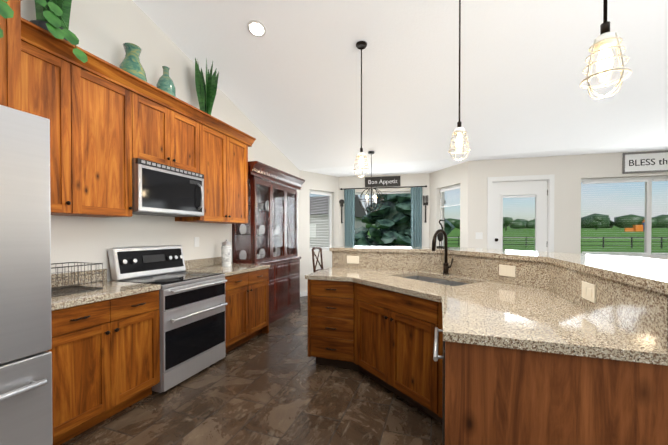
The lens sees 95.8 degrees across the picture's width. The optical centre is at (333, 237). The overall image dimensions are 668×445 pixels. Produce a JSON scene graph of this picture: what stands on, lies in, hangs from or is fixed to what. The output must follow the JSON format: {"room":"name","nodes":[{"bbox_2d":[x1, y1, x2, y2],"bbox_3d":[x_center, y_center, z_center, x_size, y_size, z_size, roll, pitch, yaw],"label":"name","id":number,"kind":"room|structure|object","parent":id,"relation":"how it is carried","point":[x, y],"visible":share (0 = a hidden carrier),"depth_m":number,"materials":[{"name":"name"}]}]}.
{"room":"kitchen","nodes":[
{"label":"kitchen","id":0,"kind":"room"},
{"bbox_2d":[60,296,442,444],"bbox_3d":[1.772,1.356,2.032,8.000,0.100,10.800,0,1,19],"label":"floor","id":1,"kind":"structure","parent":0,"point":[276,385],"depth_m":2.30,"materials":[{"name":"tile"}]},
{"bbox_2d":[0,0,21,110],"bbox_3d":[-2.157,-0.093,1.355,0.613,2.810,1.002,0,1,19],"label":"tall cabinet","id":2,"kind":"object","parent":1,"relation":"on","point":[10,72],"visible":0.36,"depth_m":1.71,"materials":[{"name":"brown wood"}]},
{"bbox_2d":[0,0,87,62],"bbox_3d":[-1.931,-1.391,1.706,0.541,0.777,0.851,0,1,19],"label":"pothos plant","id":3,"kind":"object","parent":2,"relation":"on","point":[53,24],"visible":1,"depth_m":1.90,"materials":[{"name":"green plant"}]},
{"bbox_2d":[0,105,52,444],"bbox_3d":[-2.033,0.337,1.328,0.861,1.949,0.935,0,1,19],"label":"refrigerator","id":4,"kind":"object","parent":1,"relation":"on","point":[25,329],"visible":1,"depth_m":1.54,"materials":[{"name":"silver metal"}]},
{"bbox_2d":[47,290,159,444],"bbox_3d":[-1.836,0.867,2.200,0.664,0.874,0.784,0,1,19],"label":"base cabinet","id":5,"kind":"object","parent":1,"relation":"on","point":[105,359],"visible":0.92,"depth_m":2.05,"materials":[{"name":"brown wood"}]},
{"bbox_2d":[51,257,269,310],"bbox_3d":[-1.568,0.348,2.985,0.651,0.144,2.459,0,1,19],"label":"countertop","id":6,"kind":"structure","parent":5,"relation":"on","point":[112,289],"depth_m":2.41,"materials":[{"name":"stone"}]},
{"bbox_2d":[51,262,102,296],"bbox_3d":[-1.953,0.293,2.101,0.326,0.194,0.446,0,1,19],"label":"basket","id":7,"kind":"object","parent":6,"relation":"on","point":[70,288],"visible":0.52,"depth_m":2.22,"materials":[{"name":"grey metal"}]},
{"bbox_2d":[221,239,231,266],"bbox_3d":[-1.364,0.200,3.834,0.120,0.344,0.118,0,1,19],"label":"paper towel roll","id":8,"kind":"object","parent":6,"relation":"on","point":[226,251],"visible":1,"depth_m":3.79,"materials":[{"name":"white paper"}]},
{"bbox_2d":[108,245,226,392],"bbox_3d":[-1.551,0.683,2.924,0.725,1.186,0.762,0,1,19],"label":"range","id":9,"kind":"object","parent":1,"relation":"on","point":[192,321],"visible":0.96,"depth_m":2.78,"materials":[{"name":"silver metal"}]},
{"bbox_2d":[224,268,268,351],"bbox_3d":[-1.303,0.852,3.718,0.664,0.874,0.886,0,1,19],"label":"base cabinet","id":10,"kind":"object","parent":1,"relation":"on","point":[246,294],"visible":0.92,"depth_m":3.57,"materials":[{"name":"brown wood"}]},
{"bbox_2d":[232,161,304,323],"bbox_3d":[-1.003,0.125,4.846,0.475,2.305,1.530,0,1,19],"label":"china hutch","id":11,"kind":"object","parent":1,"relation":"on","point":[267,234],"visible":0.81,"depth_m":4.79,"materials":[{"name":"brown wood"}]},
{"bbox_2d":[312,246,323,271],"bbox_3d":[-0.101,0.721,5.356,0.522,1.104,0.420,0,1,19],"label":"chair","id":12,"kind":"object","parent":1,"relation":"on","point":[317,257],"visible":0.35,"depth_m":5.40,"materials":[{"name":"brown wood"}]},
{"bbox_2d":[308,274,667,444],"bbox_3d":[0.677,0.864,2.426,2.170,0.875,2.292,0,1,19],"label":"kitchen island","id":13,"kind":"object","parent":1,"relation":"on","point":[512,347],"depth_m":1.20,"materials":[{"name":"brown wood"}]},
{"bbox_2d":[436,219,444,247],"bbox_3d":[1.309,-0.044,3.697,0.103,0.344,0.089,0,1,19],"label":"figurine","id":14,"kind":"object","parent":13,"relation":"on","point":[440,236],"visible":0.79,"depth_m":3.68,"materials":[{"name":"black metal"}]},
{"bbox_2d":[305,266,667,361],"bbox_3d":[0.567,0.407,2.375,2.043,0.039,2.151,0,1,19],"label":"island countertop","id":15,"kind":"structure","parent":13,"relation":"on","point":[507,309],"depth_m":2.03,"materials":[{"name":"beige stone"}]},
{"bbox_2d":[403,276,468,285],"bbox_3d":[0.926,0.531,2.830,0.456,0.214,0.796,0,1,-31],"label":"sink","id":16,"kind":"object","parent":15,"relation":"in","point":[438,281],"visible":0.08,"depth_m":3.04,"materials":[{"name":"metal"}]},
{"bbox_2d":[432,229,452,274],"bbox_3d":[1.093,0.149,3.038,0.206,0.460,0.196,0,1,19],"label":"faucet","id":17,"kind":"object","parent":15,"relation":"on","point":[446,266],"visible":1,"depth_m":3.07,"materials":[{"name":"brown metal"}]},
{"bbox_2d":[21,0,667,291],"bbox_3d":[1.660,-1.241,1.689,8.000,5.300,10.127,0,1,19],"label":"wall","id":18,"kind":"structure","parent":0,"point":[105,30],"depth_m":4.29,"materials":[{"name":"paint"}]},
{"bbox_2d":[21,33,84,216],"bbox_3d":[-2.049,-0.700,2.049,0.353,1.070,0.387,0,1,19],"label":"upper cabinet","id":19,"kind":"object","parent":18,"relation":"attached to","point":[52,83],"depth_m":2.06,"materials":[{"name":"brown wood"}]},
{"bbox_2d":[30,0,76,45],"bbox_3d":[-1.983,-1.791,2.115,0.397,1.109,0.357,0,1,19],"label":"plant pot","id":20,"kind":"object","parent":19,"relation":"on","point":[41,21],"visible":0.25,"depth_m":2.09,"materials":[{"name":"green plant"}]},
{"bbox_2d":[85,65,140,217],"bbox_3d":[-1.931,-0.703,2.383,0.353,1.070,0.565,0,1,19],"label":"upper cabinet","id":21,"kind":"object","parent":18,"relation":"attached to","point":[109,121],"depth_m":2.37,"materials":[{"name":"brown wood"}]},
{"bbox_2d":[141,93,200,173],"bbox_3d":[-1.733,-0.957,2.945,0.353,0.573,0.754,0,1,19],"label":"upper cabinet","id":22,"kind":"object","parent":18,"relation":"attached to","point":[170,136],"depth_m":2.88,"materials":[{"name":"brown wood"}]},
{"bbox_2d":[119,43,146,81],"bbox_3d":[-1.800,-1.467,2.699,0.230,0.450,0.230,0,1,19],"label":"vase","id":23,"kind":"object","parent":22,"relation":"on","point":[131,63],"visible":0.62,"depth_m":2.64,"materials":[{"name":"ceramic"}]},
{"bbox_2d":[156,66,175,96],"bbox_3d":[-1.684,-1.470,3.029,0.170,0.450,0.167,0,1,19],"label":"bottle vase","id":24,"kind":"object","parent":22,"relation":"on","point":[165,83],"visible":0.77,"depth_m":2.98,"materials":[{"name":"ceramic"}]},
{"bbox_2d":[132,158,203,216],"bbox_3d":[-1.673,-0.441,2.929,0.479,0.449,0.746,0,1,19],"label":"microwave","id":25,"kind":"object","parent":22,"relation":"attached to","point":[158,189],"visible":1,"depth_m":2.78,"materials":[{"name":"silver metal"}]},
{"bbox_2d":[194,237,198,246],"bbox_3d":[-1.671,0.060,3.675,0.005,0.120,0.080,0,1,19],"label":"switch plate","id":26,"kind":"object","parent":18,"relation":"attached to","point":[196,239],"depth_m":3.67,"materials":[{"name":"white plastic"}]},
{"bbox_2d":[175,121,248,223],"bbox_3d":[-1.474,-0.716,3.682,0.353,1.070,0.924,0,1,19],"label":"upper cabinet","id":27,"kind":"object","parent":18,"relation":"attached to","point":[224,157],"depth_m":3.60,"materials":[{"name":"brown wood"}]},
{"bbox_2d":[195,58,218,114],"bbox_3d":[-1.499,-1.625,3.528,0.318,0.750,0.324,0,1,19],"label":"snake plant","id":28,"kind":"object","parent":27,"relation":"on","point":[206,94],"visible":0.65,"depth_m":3.48,"materials":[{"name":"green plant"}]},
{"bbox_2d":[310,190,331,250],"bbox_3d":[-0.307,-0.366,6.834,0.723,1.351,0.157,0,1,-41],"label":"window","id":29,"kind":"structure","parent":18,"relation":"in","point":[330,205],"depth_m":7.07,"materials":[{"name":"white"}]},
{"bbox_2d":[310,192,331,248],"label":"window blinds","id":30,"kind":"object","parent":18,"relation":"attached to","point":[310,192],"depth_m":6.81,"materials":[{"name":"white plastic"}]},
{"bbox_2d":[365,176,399,186],"bbox_3d":[1.103,-1.262,6.877,0.800,0.230,0.020,0,1,12],"label":"sign","id":31,"kind":"object","parent":18,"relation":"attached to","point":[387,179],"visible":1,"depth_m":6.86,"materials":[{"name":"grey wood"}]},
{"bbox_2d":[368,179,396,184],"bbox_3d":[1.106,-1.248,6.865,0.654,0.124,0.004,0,1,13],"label":"lettering","id":32,"kind":"object","parent":31,"relation":"attached to","point":[383,183],"visible":0.98,"depth_m":6.86,"materials":[{"name":"white paint"}]},
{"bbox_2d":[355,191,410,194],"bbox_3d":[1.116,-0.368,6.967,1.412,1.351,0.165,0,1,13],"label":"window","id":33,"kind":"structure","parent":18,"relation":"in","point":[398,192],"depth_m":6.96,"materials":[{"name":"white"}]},
{"bbox_2d":[340,185,426,246],"bbox_3d":[1.096,0.046,6.845,1.933,2.364,0.112,0,1,12],"label":"window curtains","id":34,"kind":"object","parent":18,"relation":"attached to","point":[416,212],"visible":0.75,"depth_m":6.70,"materials":[{"name":"teal fabric"}]},
{"bbox_2d":[300,174,554,296],"bbox_3d":[2.927,0.096,5.303,7.601,2.355,2.060,0,1,19],"label":"door trim","id":35,"kind":"structure","parent":18,"relation":"attached to","point":[550,178],"depth_m":5.30,"materials":[{"name":"white wood"}]},
{"bbox_2d":[440,184,459,245],"bbox_3d":[2.364,-0.359,6.126,0.157,1.351,0.713,0,1,-20],"label":"window","id":36,"kind":"structure","parent":18,"relation":"in","point":[441,193],"depth_m":6.43,"materials":[{"name":"white"}]},
{"bbox_2d":[440,186,459,207],"label":"window blinds","id":37,"kind":"object","parent":18,"relation":"attached to","point":[454,188],"depth_m":6.12,"materials":[{"name":"white plastic"}]},
{"bbox_2d":[476,232,482,238],"bbox_3d":[2.655,-0.024,5.525,0.120,0.120,0.010,0,1,13],"label":"switch plate","id":38,"kind":"object","parent":18,"relation":"attached to","point":[479,235],"depth_m":5.52,"materials":[{"name":"white plastic"}]},
{"bbox_2d":[492,180,547,251],"bbox_3d":[3.303,0.137,5.383,0.886,2.261,0.177,0,1,19],"label":"exterior door","id":39,"kind":"structure","parent":18,"relation":"in","point":[538,190],"depth_m":5.37,"materials":[{"name":"white"}]},
{"bbox_2d":[580,176,667,257],"bbox_3d":[5.362,-0.332,4.887,2.403,1.321,0.197,0,1,13],"label":"window","id":40,"kind":"structure","parent":18,"relation":"in","point":[648,214],"depth_m":4.97,"materials":[{"name":"white"}]},
{"bbox_2d":[582,179,667,197],"label":"window blinds","id":41,"kind":"object","parent":18,"relation":"attached to","point":[618,181],"depth_m":5.00,"materials":[{"name":"white plastic"}]},
{"bbox_2d":[622,150,667,173],"bbox_3d":[5.437,-1.207,4.771,1.460,0.340,0.026,0,1,15],"label":"sign","id":42,"kind":"object","parent":18,"relation":"attached to","point":[657,156],"visible":0.97,"depth_m":4.88,"materials":[{"name":"white wood"}]},
{"bbox_2d":[629,158,666,165],"bbox_3d":[5.278,-1.208,4.809,0.950,0.102,0.004,0,1,14],"label":"lettering","id":43,"kind":"object","parent":42,"relation":"attached to","point":[646,161],"visible":1,"depth_m":4.87,"materials":[{"name":"black"}]},
{"bbox_2d":[132,0,667,176],"bbox_3d":[1.772,-2.523,1.994,8.000,2.316,10.800,0,1,19],"label":"ceiling","id":44,"kind":"structure","parent":0,"point":[289,84],"depth_m":3.53,"materials":[{"name":"paint"}]},
{"bbox_2d":[247,20,265,36],"bbox_3d":[-0.791,-2.131,3.090,0.190,0.053,0.186,0,1,19],"label":"recessed light","id":45,"kind":"object","parent":44,"relation":"in","point":[256,28],"visible":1,"depth_m":3.08,"materials":[{"name":"white plastic"}]},
{"bbox_2d":[354,41,368,176],"bbox_3d":[0.289,-1.330,3.184,0.167,1.395,0.167,0,1,19],"label":"pendant light","id":46,"kind":"object","parent":44,"relation":"hanging from","point":[361,45],"visible":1,"depth_m":3.17,"materials":[{"name":"black metal"}]},
{"bbox_2d":[359,151,383,212],"bbox_3d":[0.663,-0.973,5.367,0.442,1.073,0.442,0,1,19],"label":"orb chandelier","id":47,"kind":"object","parent":44,"relation":"hanging from","point":[374,198],"visible":1,"depth_m":5.36,"materials":[{"name":"black metal"}]},
{"bbox_2d":[448,0,470,160],"bbox_3d":[1.004,-1.378,2.413,0.167,1.526,0.167,0,1,19],"label":"pendant light","id":48,"kind":"object","parent":44,"relation":"hanging from","point":[459,131],"visible":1,"depth_m":2.41,"materials":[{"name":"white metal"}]},
{"bbox_2d":[579,0,631,98],"bbox_3d":[1.088,-1.483,1.206,0.159,1.839,0.159,0,1,19],"label":"pendant light","id":49,"kind":"object","parent":44,"relation":"hanging from","point":[606,42],"visible":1,"depth_m":1.20,"materials":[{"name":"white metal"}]},
{"label":"outside","id":50,"kind":"structure","parent":0,"visible":0},
{"bbox_2d":[367,226,667,253],"bbox_3d":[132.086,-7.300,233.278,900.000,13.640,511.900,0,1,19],"label":"lawn","id":51,"kind":"structure","parent":50,"point":[530,232],"depth_m":51.53,"materials":[{"name":"green plant"}]},
{"bbox_2d":[310,195,365,247],"bbox_3d":[-3.381,-1.670,34.980,12.600,5.900,10.800,0,1,19],"label":"neighbouring house","id":52,"kind":"structure","parent":51,"relation":"on","point":[360,212],"depth_m":29.28,"materials":[{"name":"grey"}]},
{"bbox_2d":[355,193,454,246],"bbox_3d":[4.295,-2.614,19.593,6.729,8.465,5.235,0,1,19],"label":"tree","id":53,"kind":"object","parent":51,"relation":"on","point":[390,218],"visible":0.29,"depth_m":18.53,"materials":[{"name":"green plant"}]},
{"bbox_2d":[366,213,667,230],"bbox_3d":[163.945,-8.825,149.550,629.583,13.570,97.435,0,1,19],"label":"trees","id":54,"kind":"object","parent":51,"relation":"on","point":[604,221],"visible":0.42,"depth_m":176.99,"materials":[{"name":"green plant"}]},
{"bbox_2d":[368,236,667,248],"bbox_3d":[67.868,0.726,20.576,200.000,1.280,0.110,0,1,19],"label":"fence","id":55,"kind":"object","parent":51,"relation":"on","point":[603,241],"visible":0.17,"depth_m":33.68,"materials":[{"name":"black wood"}]},
{"bbox_2d":[447,237,667,238],"bbox_3d":[87.245,0.275,45.533,260.000,0.110,4.000,0,1,19],"label":"path","id":56,"kind":"structure","parent":51,"relation":"on","point":[504,237],"depth_m":61.31,"materials":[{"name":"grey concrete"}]},
{"bbox_2d":[624,220,644,231],"bbox_3d":[101.024,-3.763,100.808,6.300,3.800,1.500,0,1,19],"label":"playground","id":57,"kind":"object","parent":51,"relation":"on","point":[635,228],"visible":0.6,"depth_m":100.48,"materials":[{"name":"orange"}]}
]}

